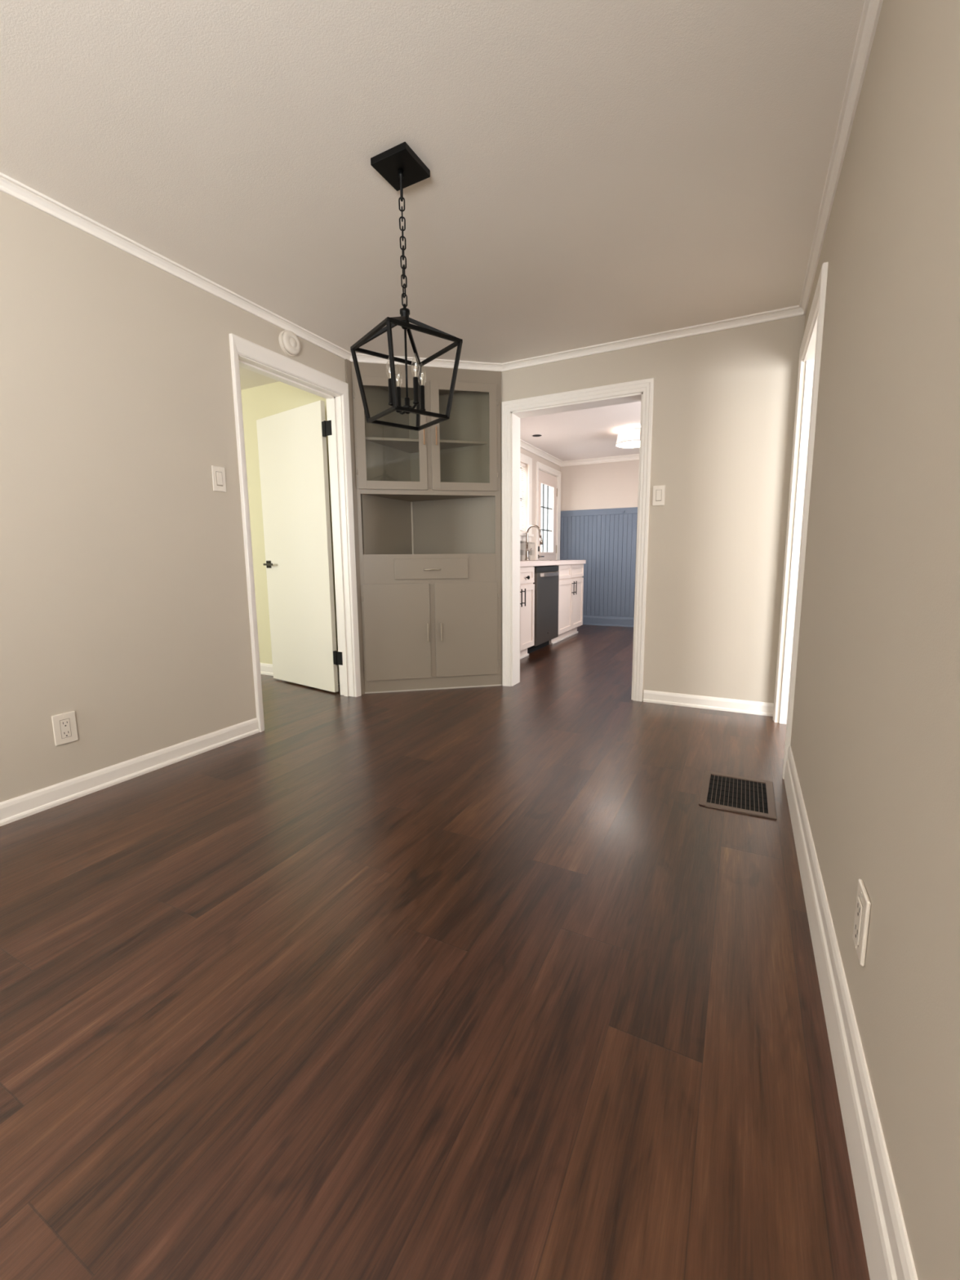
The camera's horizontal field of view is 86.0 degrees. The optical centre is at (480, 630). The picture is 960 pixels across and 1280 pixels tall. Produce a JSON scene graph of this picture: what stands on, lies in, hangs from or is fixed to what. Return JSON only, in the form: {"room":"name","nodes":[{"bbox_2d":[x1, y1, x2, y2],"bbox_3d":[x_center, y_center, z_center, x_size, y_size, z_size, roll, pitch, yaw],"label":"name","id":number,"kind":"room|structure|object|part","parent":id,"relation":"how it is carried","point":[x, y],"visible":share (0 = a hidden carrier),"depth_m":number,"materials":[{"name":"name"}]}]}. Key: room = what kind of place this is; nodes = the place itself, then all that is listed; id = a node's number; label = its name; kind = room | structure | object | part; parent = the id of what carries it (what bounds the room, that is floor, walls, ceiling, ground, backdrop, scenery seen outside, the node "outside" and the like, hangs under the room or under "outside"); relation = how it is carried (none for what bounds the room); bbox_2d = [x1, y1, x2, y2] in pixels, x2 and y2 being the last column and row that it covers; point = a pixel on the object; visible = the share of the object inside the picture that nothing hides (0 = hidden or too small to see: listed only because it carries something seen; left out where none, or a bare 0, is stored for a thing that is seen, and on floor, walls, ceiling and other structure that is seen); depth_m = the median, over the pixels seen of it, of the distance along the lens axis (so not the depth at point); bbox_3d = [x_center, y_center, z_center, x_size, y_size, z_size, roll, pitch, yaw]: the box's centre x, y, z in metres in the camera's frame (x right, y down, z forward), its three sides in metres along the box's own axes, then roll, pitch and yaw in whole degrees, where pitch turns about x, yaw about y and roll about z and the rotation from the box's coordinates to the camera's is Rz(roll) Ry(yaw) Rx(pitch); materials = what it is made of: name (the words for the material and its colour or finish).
{"room":"dining room","nodes":[
{"label":"dining room","id":0,"kind":"room"},
{"bbox_2d":[0,191,560,802],"bbox_3d":[-0.606,-0.831,4.502,0.130,2.440,7.800,4,9,27],"label":"wall","id":1,"kind":"structure","parent":0,"point":[124,608],"depth_m":2.32,"materials":[{"name":"beige paint"}]},
{"bbox_2d":[51,711,78,746],"bbox_3d":[-1.771,0.417,2.200,0.010,0.132,0.085,4,9,27],"label":"wall outlet","id":2,"kind":"object","parent":1,"relation":"attached to","point":[64,725],"visible":1,"depth_m":2.19,"materials":[{"name":"beige plastic"}]},
{"bbox_2d":[59,718,71,738],"bbox_3d":[-1.769,0.417,2.199,0.001,0.081,0.037,4,9,27],"label":"receptacle","id":3,"kind":"object","parent":2,"relation":"attached to","point":[65,724],"depth_m":2.20,"materials":[{"name":"beige plastic"}]},
{"bbox_2d":[0,717,259,826],"bbox_3d":[-1.815,0.701,2.138,0.018,0.088,2.140,4,9,27],"label":"baseboard","id":4,"kind":"structure","parent":1,"relation":"attached to","point":[12,810],"depth_m":2.38,"materials":[{"name":"white paint"}]},
{"bbox_2d":[211,465,226,492],"bbox_3d":[-1.403,-0.817,2.772,0.011,0.132,0.078,4,9,27],"label":"light switch","id":5,"kind":"object","parent":1,"relation":"attached to","point":[219,482],"visible":1,"depth_m":2.77,"materials":[{"name":"beige plastic"}]},
{"bbox_2d":[278,329,300,356],"bbox_3d":[-1.146,-1.744,3.122,0.050,0.140,0.140,4,9,27],"label":"smoke detector","id":6,"kind":"object","parent":1,"relation":"attached to","point":[289,343],"visible":1,"depth_m":3.10,"materials":[{"name":"beige plastic"}]},
{"bbox_2d":[228,333,360,732],"bbox_3d":[-1.270,-0.606,3.699,0.720,2.232,1.472,-3,8,-15],"label":"door","id":7,"kind":"structure","parent":1,"relation":"in","point":[292,442],"depth_m":3.85,"materials":[{"name":"white paint"}]},
{"bbox_3d":[-1.697,-0.550,4.265,0.123,0.016,0.138,6,10,37],"label":"handle","id":8,"kind":"part","parent":7,"relation":"part of","materials":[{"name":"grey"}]},
{"bbox_2d":[520,453,533,542],"bbox_3d":[0.331,-1.629,6.205,0.175,1.068,1.320,4,9,27],"label":"window","id":9,"kind":"structure","parent":1,"relation":"in","point":[525,459],"depth_m":6.66,"materials":[{"name":"white paint"}]},
{"bbox_3d":[0.287,-1.633,6.233,0.030,0.880,1.070,4,9,27],"label":"sash","id":10,"kind":"part","parent":9,"relation":"part of","materials":[{"name":"white paint"}]},
{"bbox_2d":[520,462,525,533],"bbox_3d":[0.336,-1.631,6.208,0.040,0.874,1.040,4,9,27],"label":"window blind","id":11,"kind":"object","parent":9,"relation":"attached to","point":[522,464],"visible":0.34,"depth_m":6.60,"materials":[{"name":"white plastic"}]},
{"bbox_3d":[0.332,-2.048,6.150,0.040,0.033,1.040,4,9,27],"label":"head rail","id":12,"kind":"part","parent":11,"relation":"part of","materials":[{"name":"white plastic"}]},
{"bbox_3d":[0.335,-1.179,6.269,0.175,0.030,1.320,4,9,27],"label":"sill","id":13,"kind":"part","parent":9,"relation":"part of","materials":[{"name":"white paint"}]},
{"bbox_2d":[520,542,534,559],"bbox_3d":[0.111,-0.896,5.754,0.010,0.236,2.764,4,9,27],"label":"backsplash","id":14,"kind":"structure","parent":1,"relation":"attached to","point":[522,544],"depth_m":6.76,"materials":[{"name":"grey tile"}]},
{"bbox_2d":[535,461,560,559],"bbox_3d":[0.946,-1.188,7.471,0.178,2.290,1.003,4,9,27],"label":"door","id":15,"kind":"structure","parent":1,"relation":"in","point":[545,475],"depth_m":7.49,"materials":[{"name":"white paint"}]},
{"bbox_3d":[0.960,-1.599,7.364,0.011,0.995,0.593,4,9,27],"label":"glass molding","id":16,"kind":"part","parent":15,"relation":"part of","materials":[{"name":"beige"}]},
{"bbox_2d":[520,439,639,466],"bbox_3d":[1.645,-2.174,5.390,2.930,0.069,3.844,4,9,27],"label":"trim","id":17,"kind":"structure","parent":1,"relation":"attached to","point":[524,445],"depth_m":7.33,"materials":[{"name":"white paint"}]},
{"bbox_2d":[240,381,338,671],"bbox_3d":[-2.600,-0.867,4.883,3.770,2.440,0.130,4,9,27],"label":"wall","id":18,"kind":"structure","parent":0,"point":[258,402],"depth_m":4.37,"materials":[{"name":"beige paint"}]},
{"bbox_2d":[260,662,339,684],"bbox_3d":[-2.583,0.303,4.961,3.660,0.101,0.018,4,9,27],"label":"baseboard","id":19,"kind":"structure","parent":18,"relation":"attached to","point":[265,668],"depth_m":4.61,"materials":[{"name":"white paint"}]},
{"bbox_2d":[0,0,864,461],"bbox_3d":[-0.527,-1.863,2.723,4.700,0.100,11.200,4,9,27],"label":"ceiling","id":20,"kind":"structure","parent":0,"point":[602,171],"depth_m":1.81,"materials":[{"name":"paint"}]},
{"bbox_2d":[350,142,462,431],"bbox_3d":[-0.284,-1.253,1.932,0.315,0.890,0.315,-7,10,-37],"label":"pendant lantern","id":21,"kind":"object","parent":20,"relation":"hanging from","point":[399,165],"visible":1,"depth_m":1.92,"materials":[{"name":"black metal"}]},
{"bbox_3d":[-0.287,-1.622,1.880,0.022,0.098,0.021,4,9,27],"label":"canopy stem","id":22,"kind":"part","parent":21,"relation":"part of","materials":[{"name":"black metal"}]},
{"bbox_3d":[-0.285,-1.402,1.911,0.022,0.375,0.021,4,9,27],"label":"chain","id":23,"kind":"part","parent":21,"relation":"part of","materials":[{"name":"black metal"}]},
{"bbox_3d":[-0.281,-1.005,1.967,0.008,0.288,0.008,4,9,27],"label":"stem","id":24,"kind":"part","parent":21,"relation":"part of","materials":[{"name":"black metal"}]},
{"bbox_2d":[531,433,542,436],"bbox_3d":[0.667,-2.286,6.027,0.136,0.006,0.136,4,9,27],"label":"recessed light","id":25,"kind":"object","parent":20,"relation":"in","point":[535,434],"visible":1,"depth_m":6.02,"materials":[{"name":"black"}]},
{"bbox_2d":[615,427,639,448],"bbox_3d":[1.743,-2.184,5.816,0.411,0.168,0.411,4,9,27],"label":"ceiling lamp","id":26,"kind":"object","parent":20,"relation":"attached to","point":[628,437],"visible":0.66,"depth_m":5.70,"materials":[{"name":"white glass"}]},
{"bbox_2d":[616,440,639,447],"bbox_3d":[1.744,-2.110,5.827,0.396,0.018,0.396,4,9,27],"label":"diffuser","id":27,"kind":"object","parent":26,"relation":"attached to","point":[619,443],"depth_m":5.80,"materials":[{"name":"white glass"}]},
{"bbox_2d":[0,624,870,1279],"bbox_3d":[-0.238,0.669,2.942,9.900,0.100,11.200,4,9,27],"label":"floor","id":28,"kind":"structure","parent":0,"point":[479,983],"depth_m":1.18,"materials":[{"name":"wood"}]},
{"bbox_2d":[345,359,502,694],"bbox_3d":[-0.380,-0.723,3.878,0.869,2.398,0.745,4,9,27],"label":"tall cabinet","id":29,"kind":"object","parent":28,"relation":"on","point":[427,501],"visible":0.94,"depth_m":3.96,"materials":[{"name":"beige paint"}]},
{"bbox_3d":[-0.638,-1.422,3.730,0.501,0.774,0.014,-2,8,-11],"label":"glass door","id":30,"kind":"part","parent":29,"relation":"part of","materials":[{"name":"beige paint"}]},
{"bbox_3d":[-0.627,0.010,3.932,0.498,0.738,0.012,-2,8,-11],"label":"door","id":31,"kind":"part","parent":29,"relation":"part of","materials":[{"name":"beige paint"}]},
{"bbox_2d":[364,436,487,453],"bbox_3d":[-0.394,-1.423,3.852,0.714,0.018,0.578,4,9,27],"label":"shelf","id":32,"kind":"object","parent":29,"relation":"attached to","point":[396,445],"depth_m":3.93,"materials":[{"name":"beige paint"}]},
{"bbox_3d":[-0.400,0.012,3.961,0.010,0.141,0.024,-2,8,-11],"label":"handle","id":33,"kind":"part","parent":29,"relation":"part of","materials":[{"name":"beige metal"}]},
{"bbox_3d":[-0.366,-0.472,3.919,0.558,0.156,0.012,-2,8,-11],"label":"drawer","id":34,"kind":"part","parent":29,"relation":"part of","materials":[{"name":"beige paint"}]},
{"bbox_3d":[-0.361,-0.464,3.899,0.130,0.011,0.031,-2,8,-11],"label":"handle","id":35,"kind":"part","parent":29,"relation":"part of","materials":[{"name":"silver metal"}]},
{"bbox_3d":[-0.321,-1.428,3.775,0.010,0.130,0.024,-2,8,-11],"label":"handle","id":36,"kind":"part","parent":29,"relation":"part of","materials":[{"name":"beige metal"}]},
{"bbox_3d":[-0.298,0.008,3.982,0.010,0.141,0.024,-2,8,-11],"label":"handle","id":37,"kind":"part","parent":29,"relation":"part of","materials":[{"name":"silver metal"}]},
{"bbox_3d":[-0.116,-1.441,3.835,0.495,0.774,0.014,-2,8,-11],"label":"glass door","id":38,"kind":"part","parent":29,"relation":"part of","materials":[{"name":"beige paint"}]},
{"bbox_3d":[-0.103,-0.009,4.038,0.494,0.738,0.012,-2,8,-11],"label":"door","id":39,"kind":"part","parent":29,"relation":"part of","materials":[{"name":"beige paint"}]},
{"bbox_2d":[520,566,534,659],"bbox_3d":[0.091,-0.154,5.057,0.664,0.933,0.938,4,9,27],"label":"base cabinet","id":40,"kind":"object","parent":28,"relation":"on","point":[526,573],"visible":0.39,"depth_m":5.17,"materials":[{"name":"beige wood"}]},
{"bbox_3d":[0.388,-0.314,4.929,0.036,0.170,0.011,4,9,27],"label":"handle","id":41,"kind":"part","parent":40,"relation":"part of","materials":[{"name":"black metal"}]},
{"bbox_3d":[0.296,0.309,5.019,0.018,0.022,0.938,4,9,27],"label":"toe molding","id":42,"kind":"part","parent":40,"relation":"part of","materials":[{"name":"white paint"}]},
{"bbox_3d":[0.451,-0.547,5.086,0.020,0.162,0.427,4,9,27],"label":"drawer","id":43,"kind":"part","parent":40,"relation":"part of","materials":[{"name":"beige wood"}]},
{"bbox_2d":[527,565,559,653],"bbox_3d":[0.489,-0.261,5.800,0.690,0.930,0.732,4,9,27],"label":"dishwasher","id":44,"kind":"object","parent":28,"relation":"on","point":[546,577],"visible":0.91,"depth_m":5.61,"materials":[{"name":"black metal"}]},
{"bbox_3d":[0.636,0.157,5.786,0.035,0.104,0.732,4,9,27],"label":"toe panel","id":45,"kind":"part","parent":44,"relation":"part of","materials":[{"name":"black"}]},
{"bbox_3d":[0.725,-0.264,5.681,0.058,0.765,0.713,4,9,27],"label":"panel","id":46,"kind":"part","parent":44,"relation":"part of","materials":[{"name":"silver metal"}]},
{"bbox_3d":[0.720,-0.674,5.624,0.053,0.057,0.713,4,9,27],"label":"control panel","id":47,"kind":"part","parent":44,"relation":"part of","materials":[{"name":"grey metal"}]},
{"bbox_3d":[0.774,-0.616,5.609,0.050,0.044,0.570,4,9,27],"label":"handle","id":48,"kind":"part","parent":44,"relation":"part of","materials":[{"name":"silver metal"}]},
{"bbox_2d":[549,564,583,644],"bbox_3d":[0.888,-0.380,6.603,0.663,0.933,1.055,4,9,27],"label":"base cabinet","id":49,"kind":"object","parent":28,"relation":"on","point":[571,584],"visible":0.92,"depth_m":6.43,"materials":[{"name":"beige wood"}]},
{"bbox_2d":[520,560,586,566],"bbox_3d":[0.455,-0.749,5.718,0.660,0.050,2.937,4,9,27],"label":"countertop","id":50,"kind":"structure","parent":49,"relation":"on","point":[522,563],"depth_m":5.60,"materials":[{"name":"white stone"}]},
{"bbox_2d":[524,524,542,559],"bbox_3d":[0.685,-1.107,6.468,0.243,0.445,0.110,4,9,27],"label":"kitchen faucet","id":51,"kind":"object","parent":50,"relation":"on","point":[526,557],"visible":0.94,"depth_m":6.46,"materials":[{"name":"silver metal"}]},
{"bbox_3d":[0.673,-1.153,6.439,0.213,0.346,0.030,4,9,27],"label":"spout","id":52,"kind":"part","parent":51,"relation":"part of","materials":[{"name":"silver metal"}]},
{"bbox_2d":[520,560,559,560],"bbox_3d":[0.793,-0.846,6.354,0.470,0.051,0.740,4,9,27],"label":"sink","id":53,"kind":"object","parent":50,"relation":"in","point":[520,560],"visible":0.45,"depth_m":6.01,"materials":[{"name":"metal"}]},
{"bbox_3d":[1.010,-0.706,6.171,0.020,0.162,0.470,4,9,27],"label":"drawer","id":54,"kind":"part","parent":49,"relation":"part of","materials":[{"name":"beige wood"}]},
{"bbox_3d":[1.093,0.084,6.564,0.018,0.022,1.055,4,9,27],"label":"toe molding","id":55,"kind":"part","parent":49,"relation":"part of","materials":[{"name":"white paint"}]},
{"bbox_3d":[1.032,-0.300,6.265,0.020,0.638,0.550,4,9,27],"label":"door","id":56,"kind":"part","parent":49,"relation":"part of","materials":[{"name":"beige wood"}]},
{"bbox_3d":[1.249,-0.773,6.635,0.020,0.162,0.552,4,9,27],"label":"drawer","id":57,"kind":"part","parent":49,"relation":"part of","materials":[{"name":"beige wood"}]},
{"bbox_3d":[1.270,-0.367,6.725,0.020,0.638,0.479,4,9,27],"label":"door","id":58,"kind":"part","parent":49,"relation":"part of","materials":[{"name":"beige wood"}]},
{"bbox_2d":[698,770,777,819],"bbox_3d":[1.116,0.702,2.234,0.282,0.007,0.375,4,9,27],"label":"floor vent","id":59,"kind":"object","parent":28,"relation":"in","point":[735,793],"visible":1,"depth_m":2.21,"materials":[{"name":"beige metal"}]},
{"bbox_2d":[710,774,764,813],"bbox_3d":[1.116,0.703,2.234,0.196,0.004,0.314,4,9,27],"label":"grille","id":60,"kind":"object","parent":59,"relation":"attached to","point":[746,794],"depth_m":2.23,"materials":[{"name":"black metal"}]},
{"bbox_2d":[560,459,639,511],"bbox_3d":[2.576,-1.254,7.298,3.230,2.440,0.130,4,9,27],"label":"wall","id":61,"kind":"structure","parent":0,"point":[610,485],"depth_m":7.52,"materials":[{"name":"beige paint"}]},
{"bbox_2d":[560,506,637,626],"bbox_3d":[2.524,-0.887,7.285,2.930,1.718,0.034,4,9,27],"label":"wainscoting","id":62,"kind":"structure","parent":61,"relation":"attached to","point":[605,538],"depth_m":7.63,"materials":[{"name":"blue wood"}]},
{"bbox_3d":[2.520,-1.696,7.177,2.930,0.086,0.020,4,9,27],"label":"cap rail","id":63,"kind":"part","parent":62,"relation":"part of","materials":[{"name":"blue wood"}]},
{"bbox_3d":[2.528,-0.105,7.390,2.930,0.140,0.022,4,9,27],"label":"board","id":64,"kind":"part","parent":62,"relation":"part of","materials":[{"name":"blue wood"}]},
{"bbox_2d":[501,315,804,702],"bbox_3d":[2.115,-0.658,3.103,6.000,2.440,0.150,4,9,27],"label":"wall","id":65,"kind":"structure","parent":0,"point":[724,402],"depth_m":3.32,"materials":[{"name":"beige paint"}]},
{"bbox_2d":[502,377,653,702],"bbox_3d":[0.699,-0.616,3.839,1.091,2.177,0.190,4,9,27],"label":"trim","id":66,"kind":"structure","parent":65,"relation":"attached to","point":[641,390],"depth_m":3.77,"materials":[{"name":"white paint"}]},
{"bbox_2d":[652,484,665,506],"bbox_3d":[1.197,-0.905,3.448,0.078,0.132,0.011,4,9,27],"label":"light switch","id":67,"kind":"object","parent":65,"relation":"attached to","point":[659,491],"visible":1,"depth_m":3.44,"materials":[{"name":"beige plastic"}]},
{"bbox_2d":[643,689,773,716],"bbox_3d":[1.528,0.485,3.477,0.819,0.084,0.018,4,9,27],"label":"baseboard","id":68,"kind":"structure","parent":65,"relation":"attached to","point":[764,708],"depth_m":3.46,"materials":[{"name":"white paint"}]},
{"bbox_2d":[777,0,959,1279],"bbox_3d":[0.376,-0.213,0.062,0.130,2.440,6.906,4,9,27],"label":"wall","id":69,"kind":"structure","parent":0,"point":[875,743],"depth_m":0.88,"materials":[{"name":"beige paint"}]},
{"bbox_2d":[0,0,883,371],"bbox_3d":[-0.904,-1.487,0.604,2.782,0.046,6.786,4,9,27],"label":"trim","id":70,"kind":"structure","parent":69,"relation":"attached to","point":[871,11],"depth_m":2.45,"materials":[{"name":"white paint"}]},
{"bbox_2d":[773,262,828,779],"bbox_3d":[1.677,-0.455,2.619,0.154,2.182,0.982,4,9,27],"label":"trim","id":71,"kind":"structure","parent":69,"relation":"attached to","point":[811,347],"depth_m":2.89,"materials":[{"name":"white paint"}]},
{"bbox_2d":[784,745,918,1279],"bbox_3d":[0.103,0.969,-0.170,0.015,0.169,5.705,4,9,27],"label":"baseboard","id":72,"kind":"structure","parent":69,"relation":"attached to","point":[888,1253],"depth_m":0.90,"materials":[{"name":"white paint"}]},
{"bbox_2d":[852,879,871,966],"bbox_3d":[0.696,0.531,0.943,0.010,0.125,0.078,4,9,27],"label":"wall outlet","id":73,"kind":"object","parent":69,"relation":"attached to","point":[863,905],"visible":1,"depth_m":0.93,"materials":[{"name":"beige plastic"}]},
{"bbox_2d":[853,894,862,946],"bbox_3d":[0.693,0.531,0.944,0.003,0.081,0.037,4,9,27],"label":"receptacle","id":74,"kind":"object","parent":73,"relation":"attached to","point":[858,926],"depth_m":0.94,"materials":[{"name":"beige plastic"}]}
]}

